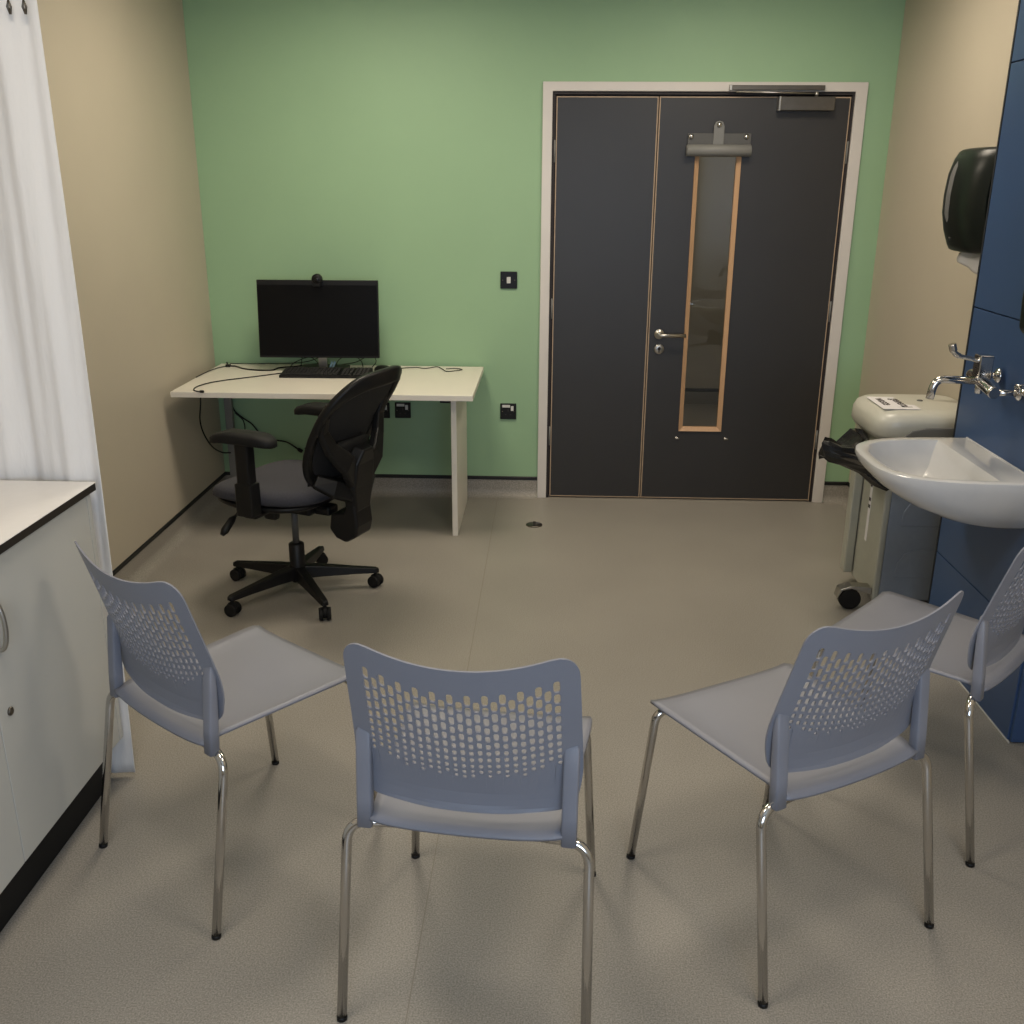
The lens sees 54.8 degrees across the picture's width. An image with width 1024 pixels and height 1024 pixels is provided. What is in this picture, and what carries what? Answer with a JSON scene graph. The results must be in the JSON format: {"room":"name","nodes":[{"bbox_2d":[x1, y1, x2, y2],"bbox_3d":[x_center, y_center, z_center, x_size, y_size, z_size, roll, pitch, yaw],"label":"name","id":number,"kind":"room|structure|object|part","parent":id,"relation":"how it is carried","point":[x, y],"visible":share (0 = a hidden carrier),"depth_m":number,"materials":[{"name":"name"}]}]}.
{"room":"examination room","nodes":[
{"label":"examination room","id":0,"kind":"room"},
{"bbox_2d":[37,0,224,570],"bbox_3d":[-1.770,-0.352,1.992,0.100,2.700,6.759,1,19,2],"label":"wall","id":1,"kind":"structure","parent":0,"point":[117,70],"depth_m":4.27,"materials":[{"name":"beige paint"}]},
{"bbox_2d":[112,472,225,581],"bbox_3d":[-1.705,0.889,2.353,0.048,0.118,6.659,1,19,2],"label":"baseboard","id":2,"kind":"structure","parent":1,"relation":"attached to","point":[150,555],"depth_m":4.67,"materials":[{"name":"plastic"}]},
{"bbox_2d":[0,493,1023,1023],"bbox_3d":[-0.016,1.003,2.321,3.630,0.060,6.859,1,19,2],"label":"floor","id":3,"kind":"structure","parent":0,"point":[650,599],"depth_m":2.60,"materials":[{"name":"plastic"}]},
{"bbox_2d":[0,494,122,931],"bbox_3d":[-1.422,0.609,1.998,0.608,0.878,1.586,1,19,2],"label":"base cabinet","id":4,"kind":"object","parent":3,"relation":"on","point":[55,688],"visible":0.94,"depth_m":2.41,"materials":[{"name":"laminate"}]},
{"bbox_3d":[-1.120,0.251,2.163,0.028,0.127,0.011,1,19,2],"label":"handle","id":5,"kind":"part","parent":4,"relation":"part of","materials":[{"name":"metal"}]},
{"bbox_3d":[-1.158,0.560,1.931,0.020,0.732,0.550,1,19,2],"label":"door","id":6,"kind":"part","parent":4,"relation":"part of","materials":[{"name":"white laminate"}]},
{"bbox_2d":[0,480,95,553],"bbox_3d":[-1.432,0.183,1.853,0.600,0.022,1.620,1,19,2],"label":"countertop","id":7,"kind":"structure","parent":4,"relation":"on","point":[25,506],"depth_m":2.44,"materials":[{"name":"white laminate"}]},
{"bbox_3d":[-1.405,0.294,2.718,0.580,0.738,0.020,1,19,2],"label":"panel","id":8,"kind":"part","parent":4,"relation":"part of","materials":[{"name":"white laminate"}]},
{"bbox_2d":[74,541,376,940],"bbox_3d":[-0.703,0.456,2.489,0.530,0.867,0.555,15,24,37],"label":"chair","id":9,"kind":"object","parent":3,"relation":"on","point":[243,677],"visible":0.98,"depth_m":2.32,"materials":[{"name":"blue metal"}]},
{"bbox_3d":[-1.006,0.657,2.537,0.148,0.445,0.067,1,19,1],"label":"leg","id":10,"kind":"part","parent":9,"relation":"part of","materials":[{"name":"silver metal"}]},
{"bbox_3d":[-0.844,0.279,2.251,0.452,0.382,0.112,15,24,37],"label":"backrest","id":11,"kind":"part","parent":9,"relation":"part of","materials":[{"name":"plastic"}]},
{"bbox_3d":[-0.671,0.748,2.270,0.067,0.445,0.148,-3,19,-11],"label":"leg","id":12,"kind":"part","parent":9,"relation":"part of","materials":[{"name":"silver metal"}]},
{"bbox_3d":[-0.697,0.428,2.487,0.437,0.028,0.462,15,24,37],"label":"seat","id":13,"kind":"part","parent":9,"relation":"part of","materials":[{"name":"grey plastic"}]},
{"bbox_3d":[-0.703,0.553,2.840,0.045,0.449,0.116,-6,20,-19],"label":"leg","id":14,"kind":"part","parent":9,"relation":"part of","materials":[{"name":"silver metal"}]},
{"bbox_2d":[209,365,401,620],"bbox_3d":[-0.841,-0.123,4.011,0.824,0.989,0.674,8,20,23],"label":"office chair","id":15,"kind":"object","parent":3,"relation":"on","point":[340,461],"visible":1,"depth_m":3.86,"materials":[{"name":"black plastic"}]},
{"bbox_3d":[-1.100,0.022,3.958,0.035,0.115,0.175,15,23,37],"label":"height lever","id":16,"kind":"part","parent":15,"relation":"part of","materials":[{"name":"black plastic"}]},
{"bbox_3d":[-0.978,-0.149,3.853,0.080,0.320,0.242,8,20,23],"label":"armrest","id":17,"kind":"part","parent":15,"relation":"part of","materials":[{"name":"black plastic"}]},
{"bbox_3d":[-1.024,0.291,4.031,0.059,0.059,0.313,16,24,40],"label":"arm","id":18,"kind":"part","parent":15,"relation":"part of","materials":[{"name":"black plastic"}]},
{"bbox_3d":[-1.067,0.225,4.229,0.313,0.059,0.058,8,20,23],"label":"arm","id":19,"kind":"part","parent":15,"relation":"part of","materials":[{"name":"black plastic"}]},
{"bbox_3d":[-0.945,-0.109,4.060,0.510,0.094,0.500,8,20,23],"label":"seat","id":20,"kind":"part","parent":15,"relation":"part of","materials":[{"name":"grey fabric"}]},
{"bbox_3d":[-0.811,0.300,4.010,0.059,0.059,0.313,-10,21,-28],"label":"arm","id":21,"kind":"part","parent":15,"relation":"part of","materials":[{"name":"black plastic"}]},
{"bbox_3d":[-0.882,0.192,4.330,0.059,0.059,0.313,2,19,6],"label":"arm","id":22,"kind":"part","parent":15,"relation":"part of","materials":[{"name":"black plastic"}]},
{"bbox_3d":[-0.724,0.238,4.194,0.313,0.059,0.059,-3,19,-11],"label":"arm","id":23,"kind":"part","parent":15,"relation":"part of","materials":[{"name":"black plastic"}]},
{"bbox_3d":[-0.592,-0.324,3.821,0.277,0.484,0.482,8,20,23],"label":"frame","id":24,"kind":"part","parent":15,"relation":"part of","materials":[{"name":"black plastic"}]},
{"bbox_2d":[170,364,483,535],"bbox_3d":[-0.868,-0.318,5.008,1.403,0.726,0.748,1,19,2],"label":"desk","id":25,"kind":"object","parent":3,"relation":"on","point":[456,388],"visible":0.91,"depth_m":4.79,"materials":[{"name":"beige laminate"}]},
{"bbox_2d":[196,366,225,377],"bbox_3d":[-1.542,-0.717,5.035,0.028,0.005,0.316,4,19,12],"label":"cable","id":26,"kind":"object","parent":25,"relation":"on","point":[222,366],"visible":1,"depth_m":5.04,"materials":[{"name":"black plastic"}]},
{"bbox_2d":[199,398,230,453],"bbox_3d":[-1.558,-0.492,5.118,0.035,0.462,0.287,4,19,12],"label":"cable","id":27,"kind":"object","parent":25,"relation":"hanging from","point":[200,398],"visible":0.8,"depth_m":5.04,"materials":[{"name":"black plastic"}]},
{"bbox_3d":[-1.523,-0.422,5.348,0.040,0.700,0.030,1,19,2],"label":"leg","id":28,"kind":"part","parent":25,"relation":"part of","materials":[{"name":"grey plastic"}]},
{"bbox_2d":[193,373,280,392],"bbox_3d":[-1.351,-0.642,4.803,0.146,0.015,0.577,10,21,26],"label":"cable","id":29,"kind":"object","parent":25,"relation":"on","point":[200,391],"visible":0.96,"depth_m":4.82,"materials":[{"name":"black plastic"}]},
{"bbox_2d":[230,363,317,370],"bbox_3d":[-1.228,-0.754,5.141,0.498,0.015,0.149,-2,19,-7],"label":"cable","id":30,"kind":"object","parent":25,"relation":"on","point":[316,363],"visible":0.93,"depth_m":5.12,"materials":[{"name":"black plastic"}]},
{"bbox_2d":[230,358,317,363],"bbox_3d":[-1.208,-0.837,5.186,0.534,0.131,0.122,3,19,8],"label":"cable","id":31,"kind":"object","parent":25,"relation":"on","point":[315,358],"visible":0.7,"depth_m":5.23,"materials":[{"name":"black plastic"}]},
{"bbox_2d":[256,280,379,367],"bbox_3d":[-0.976,-0.959,5.055,0.611,0.457,0.190,1,19,2],"label":"monitor","id":32,"kind":"object","parent":25,"relation":"on","point":[336,318],"visible":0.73,"depth_m":4.98,"materials":[{"name":"black plastic"}]},
{"bbox_2d":[311,274,322,286],"bbox_3d":[-0.971,-1.156,4.916,0.052,0.060,0.050,1,19,2],"label":"webcam","id":33,"kind":"object","parent":32,"relation":"attached to","point":[317,279],"visible":1,"depth_m":4.90,"materials":[{"name":"black plastic"}]},
{"bbox_2d":[279,367,372,377],"bbox_3d":[-0.933,-0.703,4.965,0.444,0.030,0.160,1,19,1],"label":"keyboard","id":34,"kind":"object","parent":25,"relation":"on","point":[288,372],"visible":0.97,"depth_m":4.92,"materials":[{"name":"black plastic"}]},
{"bbox_2d":[374,365,388,370],"bbox_3d":[-0.655,-0.731,5.044,0.112,0.036,0.062,12,22,30],"label":"computer mouse","id":35,"kind":"object","parent":25,"relation":"on","point":[378,367],"visible":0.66,"depth_m":5.03,"materials":[{"name":"black plastic"}]},
{"bbox_2d":[402,366,462,371],"bbox_3d":[-0.453,-0.746,5.137,0.393,0.006,0.132,1,19,2],"label":"cable","id":36,"kind":"object","parent":25,"relation":"on","point":[435,366],"visible":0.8,"depth_m":5.15,"materials":[{"name":"black plastic"}]},
{"bbox_3d":[-0.266,-0.306,5.023,0.026,0.700,0.579,1,19,2],"label":"panel","id":37,"kind":"part","parent":25,"relation":"part of","materials":[{"name":"beige laminate"}]},
{"bbox_2d":[405,499,497,1023],"bbox_3d":[-0.210,0.974,2.309,0.002,0.001,6.639,1,19,2],"label":"floor seam","id":38,"kind":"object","parent":3,"relation":"attached to","point":[497,499],"depth_m":2.45,"materials":[{"name":"beige"}]},
{"bbox_2d":[337,643,595,1023],"bbox_3d":[-0.062,0.578,2.136,0.530,0.867,0.555,3,19,8],"label":"chair","id":39,"kind":"object","parent":3,"relation":"on","point":[508,775],"visible":1,"depth_m":1.91,"materials":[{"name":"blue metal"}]},
{"bbox_3d":[-0.310,0.828,2.038,0.148,0.445,0.067,-10,21,-29],"label":"leg","id":40,"kind":"part","parent":39,"relation":"part of","materials":[{"name":"silver metal"}]},
{"bbox_3d":[-0.219,0.689,2.446,0.116,0.449,0.045,15,23,36],"label":"leg","id":41,"kind":"part","parent":39,"relation":"part of","materials":[{"name":"silver metal"}]},
{"bbox_3d":[-0.093,0.417,1.851,0.452,0.382,0.112,3,19,8],"label":"backrest","id":42,"kind":"part","parent":39,"relation":"part of","materials":[{"name":"blue plastic"}]},
{"bbox_3d":[-0.060,0.549,2.137,0.437,0.028,0.462,3,19,8],"label":"seat","id":43,"kind":"part","parent":39,"relation":"part of","materials":[{"name":"plastic"}]},
{"bbox_3d":[0.122,0.851,1.976,0.067,0.445,0.148,-16,25,-40],"label":"leg","id":44,"kind":"part","parent":39,"relation":"part of","materials":[{"name":"silver metal"}]},
{"bbox_3d":[0.163,0.709,2.392,0.116,0.449,0.045,-7,20,-20],"label":"leg","id":45,"kind":"part","parent":39,"relation":"part of","materials":[{"name":"silver metal"}]},
{"bbox_2d":[526,521,541,527],"bbox_3d":[0.112,0.062,5.020,0.084,0.008,0.084,1,19,2],"label":"door stop","id":46,"kind":"object","parent":3,"relation":"on","point":[534,524],"visible":1,"depth_m":5.01,"materials":[{"name":"metal"}]},
{"bbox_2d":[626,590,963,1008],"bbox_3d":[0.636,0.527,2.298,0.530,0.867,0.555,-9,21,-26],"label":"chair","id":47,"kind":"object","parent":3,"relation":"on","point":[782,724],"visible":1,"depth_m":2.09,"materials":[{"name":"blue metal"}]},
{"bbox_3d":[0.356,0.683,2.472,0.116,0.449,0.045,1,19,2],"label":"leg","id":48,"kind":"part","parent":47,"relation":"part of","materials":[{"name":"silver metal"}]},
{"bbox_3d":[0.697,0.628,2.643,0.045,0.449,0.116,12,22,30],"label":"leg","id":49,"kind":"part","parent":47,"relation":"part of","materials":[{"name":"silver metal"}]},
{"bbox_3d":[0.539,0.815,2.092,0.067,0.445,0.148,8,20,22],"label":"leg","id":50,"kind":"part","parent":47,"relation":"part of","materials":[{"name":"silver metal"}]},
{"bbox_3d":[0.632,0.499,2.297,0.437,0.028,0.462,-9,21,-26],"label":"seat","id":51,"kind":"part","parent":47,"relation":"part of","materials":[{"name":"plastic"}]},
{"bbox_3d":[0.741,0.360,2.035,0.452,0.382,0.112,-9,21,-26],"label":"backrest","id":52,"kind":"part","parent":47,"relation":"part of","materials":[{"name":"plastic"}]},
{"bbox_3d":[0.926,0.752,2.287,0.148,0.445,0.067,4,19,10],"label":"leg","id":53,"kind":"part","parent":47,"relation":"part of","materials":[{"name":"silver metal"}]},
{"bbox_2d":[834,394,957,608],"bbox_3d":[1.555,-0.045,4.053,0.440,0.841,0.430,1,19,2],"label":"waste bin","id":54,"kind":"object","parent":3,"relation":"on","point":[889,542],"visible":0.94,"depth_m":3.95,"materials":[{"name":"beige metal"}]},
{"bbox_2d":[818,428,888,490],"bbox_3d":[1.331,-0.218,3.918,0.268,0.198,0.342,1,19,2],"label":"bag","id":55,"kind":"object","parent":54,"relation":"in","point":[841,452],"visible":0.71,"depth_m":3.81,"materials":[{"name":"black plastic"}]},
{"bbox_3d":[1.456,-0.051,4.197,0.037,0.640,0.060,1,19,2],"label":"sack post","id":56,"kind":"part","parent":54,"relation":"part of","materials":[{"name":"beige metal"}]},
{"bbox_3d":[1.486,-0.017,4.074,0.027,0.685,0.352,1,19,2],"label":"door","id":57,"kind":"part","parent":54,"relation":"part of","materials":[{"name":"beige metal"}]},
{"bbox_3d":[1.585,-0.382,3.941,0.383,0.123,0.425,1,19,2],"label":"lid","id":58,"kind":"part","parent":54,"relation":"part of","materials":[{"name":"beige plastic"}]},
{"bbox_3d":[1.634,-0.017,4.068,0.270,0.680,0.343,1,19,2],"label":"panel","id":59,"kind":"part","parent":54,"relation":"part of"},
{"bbox_2d":[809,547,1023,867],"bbox_3d":[1.165,0.380,2.745,0.555,0.867,0.530,17,25,41],"label":"chair","id":60,"kind":"object","parent":3,"relation":"on","point":[982,653],"visible":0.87,"depth_m":2.54,"materials":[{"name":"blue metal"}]},
{"bbox_3d":[0.863,0.565,2.832,0.116,0.449,0.045,-5,19,-15],"label":"leg","id":61,"kind":"part","parent":60,"relation":"part of","materials":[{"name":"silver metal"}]},
{"bbox_3d":[1.131,0.479,3.095,0.045,0.449,0.116,5,19,13],"label":"leg","id":62,"kind":"part","parent":60,"relation":"part of","materials":[{"name":"silver metal"}]},
{"bbox_3d":[1.158,0.353,2.743,0.462,0.028,0.437,17,25,41],"label":"seat","id":63,"kind":"part","parent":60,"relation":"part of","materials":[{"name":"grey plastic"}]},
{"bbox_3d":[1.160,0.673,2.525,0.067,0.445,0.148,2,19,5],"label":"leg","id":64,"kind":"part","parent":60,"relation":"part of","materials":[{"name":"silver metal"}]},
{"bbox_3d":[1.325,0.201,2.522,0.112,0.382,0.452,17,25,41],"label":"backrest","id":65,"kind":"part","parent":60,"relation":"part of","materials":[{"name":"plastic"}]},
{"bbox_2d":[182,0,905,501],"bbox_3d":[0.125,-1.379,5.084,3.430,2.700,0.100,1,19,2],"label":"wall","id":66,"kind":"structure","parent":0,"point":[397,144],"depth_m":4.91,"materials":[{"name":"green paint"}]},
{"bbox_2d":[233,407,302,452],"bbox_3d":[-1.343,-0.527,5.356,0.395,0.425,0.022,1,19,2],"label":"cable","id":67,"kind":"object","parent":66,"relation":"attached to","point":[300,450],"visible":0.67,"depth_m":5.40,"materials":[{"name":"black plastic"}]},
{"bbox_2d":[225,471,536,499],"bbox_3d":[-0.731,-0.146,5.454,1.737,0.118,0.048,1,19,2],"label":"baseboard","id":68,"kind":"structure","parent":66,"relation":"attached to","point":[385,485],"depth_m":5.46,"materials":[{"name":"plastic"}]},
{"bbox_2d":[384,402,389,417],"bbox_3d":[-0.704,-0.550,5.337,0.086,0.086,0.012,1,19,2],"label":"wall socket","id":69,"kind":"object","parent":66,"relation":"attached to","point":[387,408],"visible":0.39,"depth_m":5.33,"materials":[{"name":"black plastic"}]},
{"bbox_2d":[395,402,410,417],"bbox_3d":[-0.590,-0.550,5.332,0.086,0.086,0.012,1,19,2],"label":"wall socket","id":70,"kind":"object","parent":66,"relation":"attached to","point":[402,409],"visible":1,"depth_m":5.33,"materials":[{"name":"black plastic"}]},
{"bbox_2d":[500,403,515,418],"bbox_3d":[-0.021,-0.541,5.311,0.086,0.086,0.012,1,19,2],"label":"wall socket","id":71,"kind":"object","parent":66,"relation":"attached to","point":[507,410],"visible":1,"depth_m":5.31,"materials":[{"name":"black plastic"}]},
{"bbox_2d":[500,271,516,288],"bbox_3d":[-0.017,-1.196,5.091,0.086,0.086,0.014,1,19,2],"label":"light switch","id":72,"kind":"object","parent":66,"relation":"attached to","point":[508,280],"visible":1,"depth_m":5.09,"materials":[{"name":"black plastic"}]},
{"bbox_2d":[549,96,658,496],"bbox_3d":[0.456,-1.060,5.143,0.505,2.044,0.052,1,19,2],"label":"door","id":73,"kind":"structure","parent":66,"relation":"in","point":[605,146],"depth_m":5.09,"materials":[{"name":"grey laminate"}]},
{"bbox_2d":[537,81,868,502],"bbox_3d":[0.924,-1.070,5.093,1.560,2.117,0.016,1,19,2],"label":"trim","id":74,"kind":"structure","parent":66,"relation":"attached to","point":[860,89],"depth_m":4.96,"materials":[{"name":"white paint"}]},
{"bbox_2d":[640,96,850,499],"bbox_3d":[1.177,-1.037,5.090,0.929,2.044,0.110,1,19,2],"label":"door","id":75,"kind":"structure","parent":66,"relation":"in","point":[743,254],"depth_m":5.09,"materials":[{"name":"grey laminate"}]},
{"bbox_3d":[0.821,-0.918,5.122,0.159,0.052,0.066,1,19,2],"label":"handle","id":76,"kind":"part","parent":75,"relation":"part of","materials":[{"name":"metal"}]},
{"bbox_3d":[1.014,-1.141,5.097,0.191,1.435,0.007,1,19,2],"label":"glass pane","id":77,"kind":"part","parent":75,"relation":"part of","materials":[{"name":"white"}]},
{"bbox_2d":[686,121,751,156],"bbox_3d":[1.012,-1.822,4.815,0.314,0.165,0.058,1,19,2],"label":"roller blind","id":78,"kind":"object","parent":75,"relation":"attached to","point":[718,143],"visible":1,"depth_m":4.82,"materials":[{"name":"grey plastic"}]},
{"bbox_3d":[1.016,-1.825,4.838,0.308,0.058,0.012,1,19,2],"label":"plate","id":79,"kind":"part","parent":78,"relation":"part of","materials":[{"name":"silver metal"}]},
{"bbox_2d":[729,84,835,110],"bbox_3d":[1.297,-1.992,4.748,0.505,0.117,0.053,1,19,2],"label":"door closer","id":80,"kind":"object","parent":75,"relation":"attached to","point":[784,103],"depth_m":4.73,"materials":[{"name":"metal"}]},
{"bbox_3d":[1.269,-2.012,4.734,0.383,0.017,0.009,1,19,2],"label":"closer arm","id":81,"kind":"part","parent":80,"relation":"part of","materials":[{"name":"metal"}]},
{"bbox_3d":[1.277,-2.035,4.733,0.442,0.022,0.024,1,19,2],"label":"slide rail","id":82,"kind":"part","parent":80,"relation":"part of","materials":[{"name":"metal"}]},
{"bbox_2d":[823,481,847,504],"bbox_3d":[1.764,-0.102,5.365,0.130,0.118,0.048,1,19,2],"label":"baseboard","id":83,"kind":"structure","parent":66,"relation":"attached to","point":[834,493],"depth_m":5.38,"materials":[{"name":"plastic"}]},
{"bbox_2d":[645,103,658,375],"bbox_3d":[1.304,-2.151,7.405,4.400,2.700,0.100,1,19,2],"label":"trim","id":84,"kind":"structure","parent":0,"point":[658,103],"depth_m":7.38,"materials":[{"name":"beige paint"}]},
{"bbox_2d":[848,0,1018,482],"bbox_3d":[1.757,-0.289,1.866,0.100,2.700,6.759,1,19,2],"label":"wall","id":85,"kind":"structure","parent":0,"point":[954,55],"depth_m":4.29,"materials":[{"name":"beige paint"}]},
{"bbox_2d":[840,482,927,602],"bbox_3d":[1.772,0.158,4.591,0.048,0.118,1.679,1,19,2],"label":"baseboard","id":86,"kind":"structure","parent":85,"relation":"attached to","point":[843,505],"depth_m":5.35,"materials":[{"name":"plastic"}]},
{"bbox_2d":[942,146,996,273],"bbox_3d":[1.662,-1.062,3.485,0.233,0.423,0.330,1,19,2],"label":"paper towel dispenser","id":87,"kind":"object","parent":85,"relation":"attached to","point":[968,184],"visible":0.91,"depth_m":3.40,"materials":[{"name":"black plastic"}]},
{"bbox_2d":[957,252,979,273],"bbox_3d":[1.648,-0.899,3.539,0.029,0.080,0.198,1,19,2],"label":"paper towel","id":88,"kind":"object","parent":87,"relation":"hanging from","point":[969,260],"depth_m":3.54,"materials":[{"name":"white paper"}]},
{"bbox_2d":[927,0,1023,742],"bbox_3d":[1.664,-0.673,3.014,0.178,2.696,0.762,1,19,2],"label":"panel","id":89,"kind":"object","parent":85,"relation":"attached to","point":[974,560],"visible":0.75,"depth_m":3.19,"materials":[{"name":"blue plastic"}]},
{"bbox_2d":[855,437,1023,528],"bbox_3d":[1.353,-0.090,3.204,0.438,0.186,0.562,1,19,2],"label":"basin","id":90,"kind":"object","parent":89,"relation":"attached to","point":[960,480],"visible":1,"depth_m":3.03,"materials":[{"name":"white ceramic"}]},
{"bbox_2d":[925,343,1022,400],"bbox_3d":[1.442,-0.437,3.097,0.245,0.181,0.208,1,19,2],"label":"tap","id":91,"kind":"object","parent":89,"relation":"attached to","point":[981,373],"visible":0.96,"depth_m":3.10,"materials":[{"name":"silver metal"}]},
{"bbox_3d":[1.395,-0.395,3.134,0.151,0.077,0.025,1,19,2],"label":"spout","id":92,"kind":"part","parent":91,"relation":"part of","materials":[{"name":"silver metal"}]},
{"bbox_3d":[1.423,-0.498,3.099,0.110,0.066,0.024,1,19,2],"label":"lever","id":93,"kind":"part","parent":91,"relation":"part of","materials":[{"name":"silver metal"}]},
{"bbox_2d":[1014,384,1023,396],"bbox_3d":[1.546,-0.357,2.964,0.039,0.048,0.119,2,19,6],"label":"valve","id":94,"kind":"object","parent":89,"relation":"attached to","point":[1019,388],"visible":1,"depth_m":2.99,"materials":[{"name":"silver metal"}]},
{"bbox_2d":[1019,292,1023,333],"bbox_3d":[1.516,-0.649,2.764,0.102,0.352,0.136,1,19,2],"label":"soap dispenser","id":95,"kind":"object","parent":89,"relation":"attached to","point":[1021,325],"visible":1,"depth_m":2.84,"materials":[{"name":"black plastic"}]},
{"bbox_3d":[-0.001,-1.608,1.444,3.630,0.050,6.859,1,19,2],"label":"ceiling","id":96,"kind":"structure","parent":0,"visible":0},
{"bbox_3d":[-1.373,-1.560,2.189,0.636,0.530,0.024,1,19,2],"label":"rail","id":97,"kind":"object","parent":96,"relation":"hanging from","visible":0},
{"bbox_2d":[0,0,134,772],"bbox_3d":[-1.393,-0.281,2.594,0.602,2.163,0.095,1,19,2],"label":"curtain","id":98,"kind":"object","parent":97,"relation":"hanging from","point":[47,429],"visible":0.53,"depth_m":2.51,"materials":[{"name":"white fabric"}]}
]}

